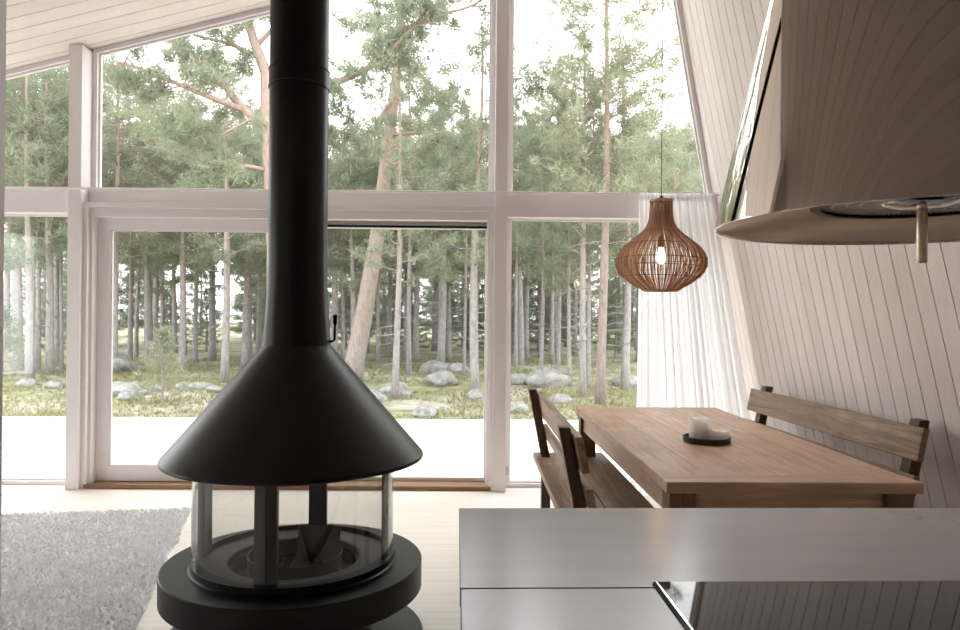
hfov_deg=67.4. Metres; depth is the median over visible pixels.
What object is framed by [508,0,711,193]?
window
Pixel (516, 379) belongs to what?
boulder
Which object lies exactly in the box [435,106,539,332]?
pine tree
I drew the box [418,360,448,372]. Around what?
boulder
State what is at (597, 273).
spruce tree
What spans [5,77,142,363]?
pine tree
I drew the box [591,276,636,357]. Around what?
spruce tree
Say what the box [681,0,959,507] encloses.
wall
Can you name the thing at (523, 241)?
pine tree
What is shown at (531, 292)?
spruce tree
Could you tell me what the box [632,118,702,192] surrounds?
pine tree
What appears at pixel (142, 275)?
pine tree
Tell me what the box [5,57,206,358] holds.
pine tree
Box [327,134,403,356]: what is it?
pine tree
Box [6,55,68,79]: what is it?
trim
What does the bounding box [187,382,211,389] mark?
boulder
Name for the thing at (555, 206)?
trim
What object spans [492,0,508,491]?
wooden post
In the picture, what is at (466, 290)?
pine tree
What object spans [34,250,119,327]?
spruce tree
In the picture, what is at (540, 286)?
pine tree
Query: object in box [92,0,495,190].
window
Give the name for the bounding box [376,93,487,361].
pine tree
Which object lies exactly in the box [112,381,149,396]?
boulder
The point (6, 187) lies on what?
rail
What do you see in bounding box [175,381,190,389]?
boulder
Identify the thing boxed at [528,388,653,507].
bench
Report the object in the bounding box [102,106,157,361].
pine tree
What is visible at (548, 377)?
boulder
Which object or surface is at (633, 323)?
spruce tree
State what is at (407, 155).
pine tree
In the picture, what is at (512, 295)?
spruce tree
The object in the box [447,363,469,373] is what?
boulder
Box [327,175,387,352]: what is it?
pine tree
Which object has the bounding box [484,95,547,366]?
pine tree
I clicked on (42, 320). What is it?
spruce tree
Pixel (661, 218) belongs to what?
pendant lamp
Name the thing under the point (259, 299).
pine tree
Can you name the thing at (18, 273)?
pine tree
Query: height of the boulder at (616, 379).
0.418 m
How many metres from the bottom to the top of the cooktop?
0.006 m
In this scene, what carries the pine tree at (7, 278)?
on the ground
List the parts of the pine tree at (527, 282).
crown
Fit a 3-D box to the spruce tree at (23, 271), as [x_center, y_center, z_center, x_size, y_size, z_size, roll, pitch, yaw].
[-31.377,-2.126,50.929,4.882,7.597,5.708,0,0,31]
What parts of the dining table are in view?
leg, leg, leg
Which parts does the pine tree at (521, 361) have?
crown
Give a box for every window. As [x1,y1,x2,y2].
[2,213,67,484]
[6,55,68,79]
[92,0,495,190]
[506,218,638,487]
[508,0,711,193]
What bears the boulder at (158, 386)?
on the ground
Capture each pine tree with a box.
[3,179,66,350]
[4,55,116,374]
[4,65,68,378]
[4,71,66,370]
[4,75,116,370]
[4,218,33,265]
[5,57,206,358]
[5,67,68,371]
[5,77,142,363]
[20,67,68,369]
[67,132,129,266]
[102,91,242,363]
[102,96,261,371]
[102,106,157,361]
[103,0,529,290]
[103,141,191,352]
[118,156,178,357]
[120,244,191,351]
[121,117,265,360]
[123,143,171,356]
[125,171,209,325]
[136,161,219,352]
[141,57,266,381]
[153,137,243,362]
[154,165,201,355]
[164,125,266,366]
[185,232,237,334]
[195,242,263,322]
[208,117,266,345]
[222,95,266,358]
[243,129,421,351]
[251,126,266,352]
[327,128,402,335]
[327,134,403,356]
[327,143,367,360]
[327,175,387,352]
[329,156,360,325]
[333,0,477,380]
[337,166,421,356]
[342,36,478,398]
[347,136,397,361]
[354,134,459,359]
[366,66,465,375]
[375,117,513,337]
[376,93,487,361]
[384,106,460,360]
[393,254,415,347]
[402,23,561,390]
[411,235,483,350]
[415,122,486,360]
[434,97,488,374]
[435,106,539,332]
[446,231,512,347]
[447,107,599,364]
[482,166,580,358]
[483,118,577,357]
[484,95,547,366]
[512,91,575,368]
[513,161,597,352]
[514,152,586,363]
[520,0,694,404]
[521,27,653,396]
[522,66,589,370]
[537,98,603,385]
[541,123,629,355]
[552,75,633,387]
[556,47,701,389]
[561,245,612,346]
[573,128,702,361]
[591,133,678,353]
[593,116,703,273]
[599,130,694,350]
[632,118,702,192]
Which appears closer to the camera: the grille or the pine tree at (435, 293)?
the grille
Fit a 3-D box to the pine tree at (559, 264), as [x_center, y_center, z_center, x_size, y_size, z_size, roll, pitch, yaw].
[1.878,-1.559,15.036,1.731,6.462,1.579,0,0,10]
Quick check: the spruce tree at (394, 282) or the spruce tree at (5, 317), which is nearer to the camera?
the spruce tree at (5, 317)
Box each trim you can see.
[4,189,67,213]
[508,194,717,218]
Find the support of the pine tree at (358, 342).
on the ground
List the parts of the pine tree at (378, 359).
crown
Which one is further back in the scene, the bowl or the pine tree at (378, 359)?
the pine tree at (378, 359)
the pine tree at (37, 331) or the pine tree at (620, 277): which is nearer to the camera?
the pine tree at (37, 331)
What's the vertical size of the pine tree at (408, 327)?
8.129 m
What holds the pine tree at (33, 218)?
on the ground
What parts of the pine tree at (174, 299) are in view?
crown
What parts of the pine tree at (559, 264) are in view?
crown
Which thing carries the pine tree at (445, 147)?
on the ground
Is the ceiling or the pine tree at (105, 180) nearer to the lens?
the ceiling
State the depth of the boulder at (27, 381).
15.26 m
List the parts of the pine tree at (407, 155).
crown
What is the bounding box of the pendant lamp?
[615,0,707,291]
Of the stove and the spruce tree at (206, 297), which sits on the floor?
the stove
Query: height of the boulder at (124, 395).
0.218 m
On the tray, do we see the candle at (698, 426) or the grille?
the candle at (698, 426)
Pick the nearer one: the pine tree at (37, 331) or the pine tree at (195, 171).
the pine tree at (37, 331)
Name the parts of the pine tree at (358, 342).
crown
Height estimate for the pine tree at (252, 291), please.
7.674 m
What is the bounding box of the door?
[80,202,494,490]
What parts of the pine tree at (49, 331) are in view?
crown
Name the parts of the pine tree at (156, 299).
crown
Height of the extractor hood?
0.794 m
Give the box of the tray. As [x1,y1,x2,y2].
[683,433,730,445]
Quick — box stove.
[157,0,422,629]
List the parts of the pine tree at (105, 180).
crown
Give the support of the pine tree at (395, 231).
on the ground
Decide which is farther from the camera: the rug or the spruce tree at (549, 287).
the spruce tree at (549, 287)
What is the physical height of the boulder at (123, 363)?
0.730 m
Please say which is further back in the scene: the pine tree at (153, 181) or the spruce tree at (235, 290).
the spruce tree at (235, 290)
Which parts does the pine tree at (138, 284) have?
crown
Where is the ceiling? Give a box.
[6,0,269,70]
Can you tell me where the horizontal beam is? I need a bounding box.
[89,190,494,205]
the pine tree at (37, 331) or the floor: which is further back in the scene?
the pine tree at (37, 331)
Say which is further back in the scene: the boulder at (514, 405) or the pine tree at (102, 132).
the pine tree at (102, 132)
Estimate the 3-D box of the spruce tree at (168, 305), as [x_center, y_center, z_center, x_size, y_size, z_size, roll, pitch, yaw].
[-13.165,0.016,30.756,1.840,3.120,2.151,0,0,29]
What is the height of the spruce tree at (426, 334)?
2.808 m
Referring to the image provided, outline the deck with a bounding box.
[2,416,633,480]
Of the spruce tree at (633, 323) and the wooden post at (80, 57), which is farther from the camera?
the spruce tree at (633, 323)
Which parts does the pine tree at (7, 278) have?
crown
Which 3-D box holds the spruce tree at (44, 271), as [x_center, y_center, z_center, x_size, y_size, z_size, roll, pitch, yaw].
[-27.344,-2.192,44.949,4.496,7.702,3.845,1,0,-12]
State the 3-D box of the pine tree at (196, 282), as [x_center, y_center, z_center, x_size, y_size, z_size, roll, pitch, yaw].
[-8.618,-2.304,22.214,2.818,7.970,2.744,0,0,0]
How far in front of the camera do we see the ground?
16.78 m
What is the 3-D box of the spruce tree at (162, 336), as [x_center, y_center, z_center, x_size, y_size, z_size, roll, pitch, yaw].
[-5.231,0.938,11.863,1.045,1.594,0.735,0,0,-1]
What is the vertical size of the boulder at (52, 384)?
0.223 m
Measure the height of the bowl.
0.083 m
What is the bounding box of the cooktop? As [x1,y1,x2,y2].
[652,580,959,629]
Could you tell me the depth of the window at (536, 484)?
5.59 m
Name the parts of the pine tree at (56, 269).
crown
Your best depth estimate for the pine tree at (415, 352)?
23.44 m
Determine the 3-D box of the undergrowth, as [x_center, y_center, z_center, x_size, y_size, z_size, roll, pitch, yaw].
[-2.192,1.459,16.966,38.097,0.328,15.202,0,0,-1]
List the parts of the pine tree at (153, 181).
crown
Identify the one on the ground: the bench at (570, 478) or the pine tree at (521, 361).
the pine tree at (521, 361)
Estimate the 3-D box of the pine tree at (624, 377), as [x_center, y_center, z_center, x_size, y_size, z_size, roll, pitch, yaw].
[3.065,-1.944,15.011,3.305,7.447,3.015,0,0,30]
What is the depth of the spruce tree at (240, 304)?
38.83 m
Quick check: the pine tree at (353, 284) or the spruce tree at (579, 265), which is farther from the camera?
the spruce tree at (579, 265)
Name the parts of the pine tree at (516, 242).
crown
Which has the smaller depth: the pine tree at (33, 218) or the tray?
the tray
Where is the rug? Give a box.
[0,507,190,629]
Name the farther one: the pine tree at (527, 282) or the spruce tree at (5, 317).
the pine tree at (527, 282)
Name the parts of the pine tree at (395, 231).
crown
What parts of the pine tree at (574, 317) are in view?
crown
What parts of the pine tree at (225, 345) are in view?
crown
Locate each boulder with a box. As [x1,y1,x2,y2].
[14,377,38,386]
[44,381,64,388]
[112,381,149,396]
[113,354,137,372]
[117,391,136,400]
[146,384,164,391]
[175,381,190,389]
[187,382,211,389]
[206,384,222,392]
[370,389,387,401]
[378,381,413,397]
[411,405,435,418]
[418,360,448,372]
[425,370,458,386]
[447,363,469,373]
[466,389,483,398]
[510,401,529,412]
[511,373,526,384]
[525,368,570,387]
[549,393,571,402]
[611,374,636,386]
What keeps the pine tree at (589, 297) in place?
on the ground
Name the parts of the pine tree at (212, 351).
crown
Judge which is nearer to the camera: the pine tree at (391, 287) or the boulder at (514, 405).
the boulder at (514, 405)
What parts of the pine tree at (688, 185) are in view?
crown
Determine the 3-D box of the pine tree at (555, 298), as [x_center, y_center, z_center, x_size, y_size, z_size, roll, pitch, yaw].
[2.906,-3.069,30.781,5.946,9.937,5.893,1,0,-16]
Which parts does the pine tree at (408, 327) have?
crown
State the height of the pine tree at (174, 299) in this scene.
8.409 m
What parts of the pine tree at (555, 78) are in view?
crown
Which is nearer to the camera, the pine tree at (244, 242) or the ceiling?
the ceiling
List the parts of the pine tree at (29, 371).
crown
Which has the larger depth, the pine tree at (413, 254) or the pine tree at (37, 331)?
the pine tree at (413, 254)
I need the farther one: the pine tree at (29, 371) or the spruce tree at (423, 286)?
the spruce tree at (423, 286)
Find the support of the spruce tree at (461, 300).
on the ground
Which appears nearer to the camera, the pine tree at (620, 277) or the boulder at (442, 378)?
the boulder at (442, 378)
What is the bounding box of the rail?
[5,186,718,195]
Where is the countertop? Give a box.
[459,508,959,629]
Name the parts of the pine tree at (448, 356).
crown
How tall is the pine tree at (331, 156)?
9.634 m
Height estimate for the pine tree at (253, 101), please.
9.484 m
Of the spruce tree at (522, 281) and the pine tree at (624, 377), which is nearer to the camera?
the pine tree at (624, 377)
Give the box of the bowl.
[246,538,342,579]
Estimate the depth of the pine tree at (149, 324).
21.77 m
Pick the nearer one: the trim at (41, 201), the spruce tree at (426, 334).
the trim at (41, 201)
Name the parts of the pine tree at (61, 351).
crown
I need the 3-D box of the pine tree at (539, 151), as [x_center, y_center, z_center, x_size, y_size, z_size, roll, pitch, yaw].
[1.830,-2.094,16.549,1.610,7.716,1.568,1,0,-39]
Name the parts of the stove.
glass post, glass post, hearth plate, floor plate, glass post, baffle plate, damper handle, glass post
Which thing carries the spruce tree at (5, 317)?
on the ground
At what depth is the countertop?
1.28 m
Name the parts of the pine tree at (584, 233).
crown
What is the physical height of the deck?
0.128 m
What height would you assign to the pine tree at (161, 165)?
8.898 m
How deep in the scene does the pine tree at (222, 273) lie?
25.27 m
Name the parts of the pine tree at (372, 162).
crown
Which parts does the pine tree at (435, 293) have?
crown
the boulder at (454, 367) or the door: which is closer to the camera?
the door
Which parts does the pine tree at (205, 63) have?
crown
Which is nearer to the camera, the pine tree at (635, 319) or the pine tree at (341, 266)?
the pine tree at (341, 266)
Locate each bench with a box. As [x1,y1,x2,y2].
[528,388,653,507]
[747,386,929,498]
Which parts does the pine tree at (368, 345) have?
crown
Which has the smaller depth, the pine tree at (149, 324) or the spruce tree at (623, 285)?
the pine tree at (149, 324)
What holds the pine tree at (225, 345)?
on the ground
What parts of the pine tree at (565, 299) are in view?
crown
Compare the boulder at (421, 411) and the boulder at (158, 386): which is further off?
the boulder at (158, 386)
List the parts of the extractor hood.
filter frame, pull rod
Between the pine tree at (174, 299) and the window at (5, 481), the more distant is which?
the pine tree at (174, 299)
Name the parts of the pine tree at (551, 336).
crown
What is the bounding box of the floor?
[1,485,661,629]
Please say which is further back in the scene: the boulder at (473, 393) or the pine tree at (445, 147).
the pine tree at (445, 147)
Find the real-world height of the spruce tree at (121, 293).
7.089 m
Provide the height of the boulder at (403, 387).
0.417 m
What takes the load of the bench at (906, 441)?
on the floor
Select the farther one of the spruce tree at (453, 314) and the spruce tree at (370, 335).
the spruce tree at (370, 335)
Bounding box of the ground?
[2,321,637,419]
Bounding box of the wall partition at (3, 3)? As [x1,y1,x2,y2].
[0,0,6,603]
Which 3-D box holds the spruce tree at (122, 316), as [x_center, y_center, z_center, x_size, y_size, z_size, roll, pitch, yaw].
[-16.780,-2.753,36.775,3.680,8.929,4.303,1,0,-14]
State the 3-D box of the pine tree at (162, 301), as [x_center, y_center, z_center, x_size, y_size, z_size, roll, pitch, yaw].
[-12.746,-2.590,28.892,3.564,8.646,3.659,0,0,3]
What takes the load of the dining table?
on the floor
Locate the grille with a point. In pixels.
(945, 205)
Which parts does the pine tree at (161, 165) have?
crown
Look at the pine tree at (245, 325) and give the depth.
20.79 m
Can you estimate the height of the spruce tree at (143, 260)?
7.124 m
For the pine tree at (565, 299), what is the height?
10.554 m
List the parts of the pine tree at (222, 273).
crown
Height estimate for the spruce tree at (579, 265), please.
6.719 m
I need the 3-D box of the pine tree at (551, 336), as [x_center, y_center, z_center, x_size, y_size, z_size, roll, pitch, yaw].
[2.357,-1.883,23.032,2.912,7.297,2.936,1,0,-28]
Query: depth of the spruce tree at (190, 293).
51.06 m
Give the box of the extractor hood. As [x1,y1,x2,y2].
[714,0,959,262]
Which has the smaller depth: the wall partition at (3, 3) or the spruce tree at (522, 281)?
the wall partition at (3, 3)
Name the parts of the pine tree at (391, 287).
crown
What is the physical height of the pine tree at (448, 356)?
8.225 m
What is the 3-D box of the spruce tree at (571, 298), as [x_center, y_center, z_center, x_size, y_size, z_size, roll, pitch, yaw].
[5.309,-1.528,43.545,4.562,6.759,5.335,0,0,24]
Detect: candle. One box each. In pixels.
[689,411,707,439]
[708,425,728,439]
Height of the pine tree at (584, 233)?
7.089 m
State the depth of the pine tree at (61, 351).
18.04 m
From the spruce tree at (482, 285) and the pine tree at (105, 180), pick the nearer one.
the pine tree at (105, 180)
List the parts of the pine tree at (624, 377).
crown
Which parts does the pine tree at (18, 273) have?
crown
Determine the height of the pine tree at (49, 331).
8.984 m
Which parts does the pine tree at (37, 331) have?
crown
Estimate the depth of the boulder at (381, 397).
12.80 m
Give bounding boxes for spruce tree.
[3,306,38,375]
[10,238,64,330]
[10,242,65,331]
[23,220,66,326]
[23,301,66,349]
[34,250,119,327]
[34,259,152,333]
[118,254,189,329]
[123,260,188,324]
[130,324,193,403]
[158,280,192,348]
[177,235,222,336]
[187,288,221,350]
[216,262,266,341]
[216,265,264,340]
[230,254,265,337]
[328,246,402,335]
[330,243,385,326]
[330,285,350,346]
[350,280,387,336]
[369,273,403,342]
[372,278,403,350]
[380,262,452,330]
[391,287,435,349]
[419,241,484,343]
[419,250,460,331]
[424,295,469,349]
[451,288,484,351]
[458,230,537,338]
[481,285,531,346]
[483,241,596,348]
[511,281,534,343]
[513,270,563,333]
[529,287,563,343]
[529,288,563,349]
[548,265,598,330]
[561,257,595,341]
[572,249,599,338]
[586,230,636,333]
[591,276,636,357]
[591,279,633,345]
[593,235,636,342]
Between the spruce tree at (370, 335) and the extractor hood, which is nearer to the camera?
the extractor hood
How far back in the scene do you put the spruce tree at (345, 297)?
34.33 m
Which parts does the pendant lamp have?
bulb, lamp shade, cord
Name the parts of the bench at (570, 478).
post, post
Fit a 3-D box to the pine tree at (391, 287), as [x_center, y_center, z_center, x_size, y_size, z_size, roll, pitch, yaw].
[-3.247,-2.384,26.202,3.921,8.347,4.025,0,0,20]
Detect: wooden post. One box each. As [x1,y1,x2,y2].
[65,44,92,489]
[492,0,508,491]
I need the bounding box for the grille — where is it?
[822,195,959,215]
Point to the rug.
(84, 570)
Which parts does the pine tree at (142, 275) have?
crown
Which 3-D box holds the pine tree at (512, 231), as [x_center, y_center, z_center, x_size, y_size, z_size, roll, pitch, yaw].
[-0.232,-2.936,34.880,6.011,9.624,5.957,0,0,-3]
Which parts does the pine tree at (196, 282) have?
crown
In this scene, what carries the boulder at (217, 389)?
on the ground
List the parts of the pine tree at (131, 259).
crown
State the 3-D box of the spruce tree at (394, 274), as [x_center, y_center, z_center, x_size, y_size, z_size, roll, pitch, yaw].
[-5.559,-1.950,40.505,3.648,7.517,4.265,0,0,29]
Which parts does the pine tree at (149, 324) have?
crown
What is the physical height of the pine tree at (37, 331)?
8.367 m
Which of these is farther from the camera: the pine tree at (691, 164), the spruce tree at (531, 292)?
the spruce tree at (531, 292)
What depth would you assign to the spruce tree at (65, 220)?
48.30 m
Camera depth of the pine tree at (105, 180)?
18.75 m
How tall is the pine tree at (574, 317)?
9.709 m
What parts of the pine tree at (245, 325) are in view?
crown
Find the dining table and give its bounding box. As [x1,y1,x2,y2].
[575,407,923,507]
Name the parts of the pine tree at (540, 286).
crown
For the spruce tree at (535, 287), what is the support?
on the ground
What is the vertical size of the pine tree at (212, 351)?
8.654 m
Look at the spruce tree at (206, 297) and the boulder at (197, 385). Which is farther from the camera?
the spruce tree at (206, 297)
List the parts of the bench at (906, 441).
post, post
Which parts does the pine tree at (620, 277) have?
crown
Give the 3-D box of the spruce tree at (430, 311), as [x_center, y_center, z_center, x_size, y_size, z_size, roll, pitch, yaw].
[-2.291,-2.086,47.834,4.422,8.032,5.171,0,0,30]
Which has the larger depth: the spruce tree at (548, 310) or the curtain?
the spruce tree at (548, 310)
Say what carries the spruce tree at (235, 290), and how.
on the ground
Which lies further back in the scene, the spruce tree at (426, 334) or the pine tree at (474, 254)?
the spruce tree at (426, 334)
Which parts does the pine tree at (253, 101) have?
crown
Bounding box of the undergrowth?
[2,355,636,419]
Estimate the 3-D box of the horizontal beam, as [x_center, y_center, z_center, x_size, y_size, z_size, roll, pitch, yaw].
[-1.444,-0.901,5.609,3.109,0.120,0.155,0,0,-1]
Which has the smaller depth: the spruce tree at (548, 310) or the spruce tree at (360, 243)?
the spruce tree at (548, 310)
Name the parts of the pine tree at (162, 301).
crown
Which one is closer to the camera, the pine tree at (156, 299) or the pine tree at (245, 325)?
the pine tree at (245, 325)
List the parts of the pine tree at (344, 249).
crown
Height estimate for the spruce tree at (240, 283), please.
6.858 m
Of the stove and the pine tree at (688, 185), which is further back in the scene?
the pine tree at (688, 185)
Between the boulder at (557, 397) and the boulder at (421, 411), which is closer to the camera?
the boulder at (421, 411)
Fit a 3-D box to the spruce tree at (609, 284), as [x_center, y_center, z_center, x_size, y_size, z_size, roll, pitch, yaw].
[6.245,0.027,35.111,2.438,3.536,2.085,0,0,-10]
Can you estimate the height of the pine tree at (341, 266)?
7.413 m
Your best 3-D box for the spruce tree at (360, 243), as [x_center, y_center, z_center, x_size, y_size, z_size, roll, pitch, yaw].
[-7.871,-2.032,48.551,4.612,7.688,3.944,0,0,8]
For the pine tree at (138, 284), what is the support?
on the ground
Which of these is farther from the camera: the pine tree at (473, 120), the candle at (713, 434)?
the pine tree at (473, 120)
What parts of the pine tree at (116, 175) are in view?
crown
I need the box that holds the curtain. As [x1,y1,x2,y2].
[636,193,749,493]
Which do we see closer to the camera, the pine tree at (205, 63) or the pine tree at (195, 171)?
the pine tree at (205, 63)
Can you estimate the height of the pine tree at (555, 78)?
8.915 m
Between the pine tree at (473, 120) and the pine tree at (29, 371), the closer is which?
the pine tree at (29, 371)
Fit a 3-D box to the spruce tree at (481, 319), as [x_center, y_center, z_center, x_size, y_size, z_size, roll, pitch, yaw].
[-0.294,0.210,26.926,2.008,2.912,1.717,0,0,29]
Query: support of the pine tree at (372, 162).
on the ground
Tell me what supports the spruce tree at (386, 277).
on the ground

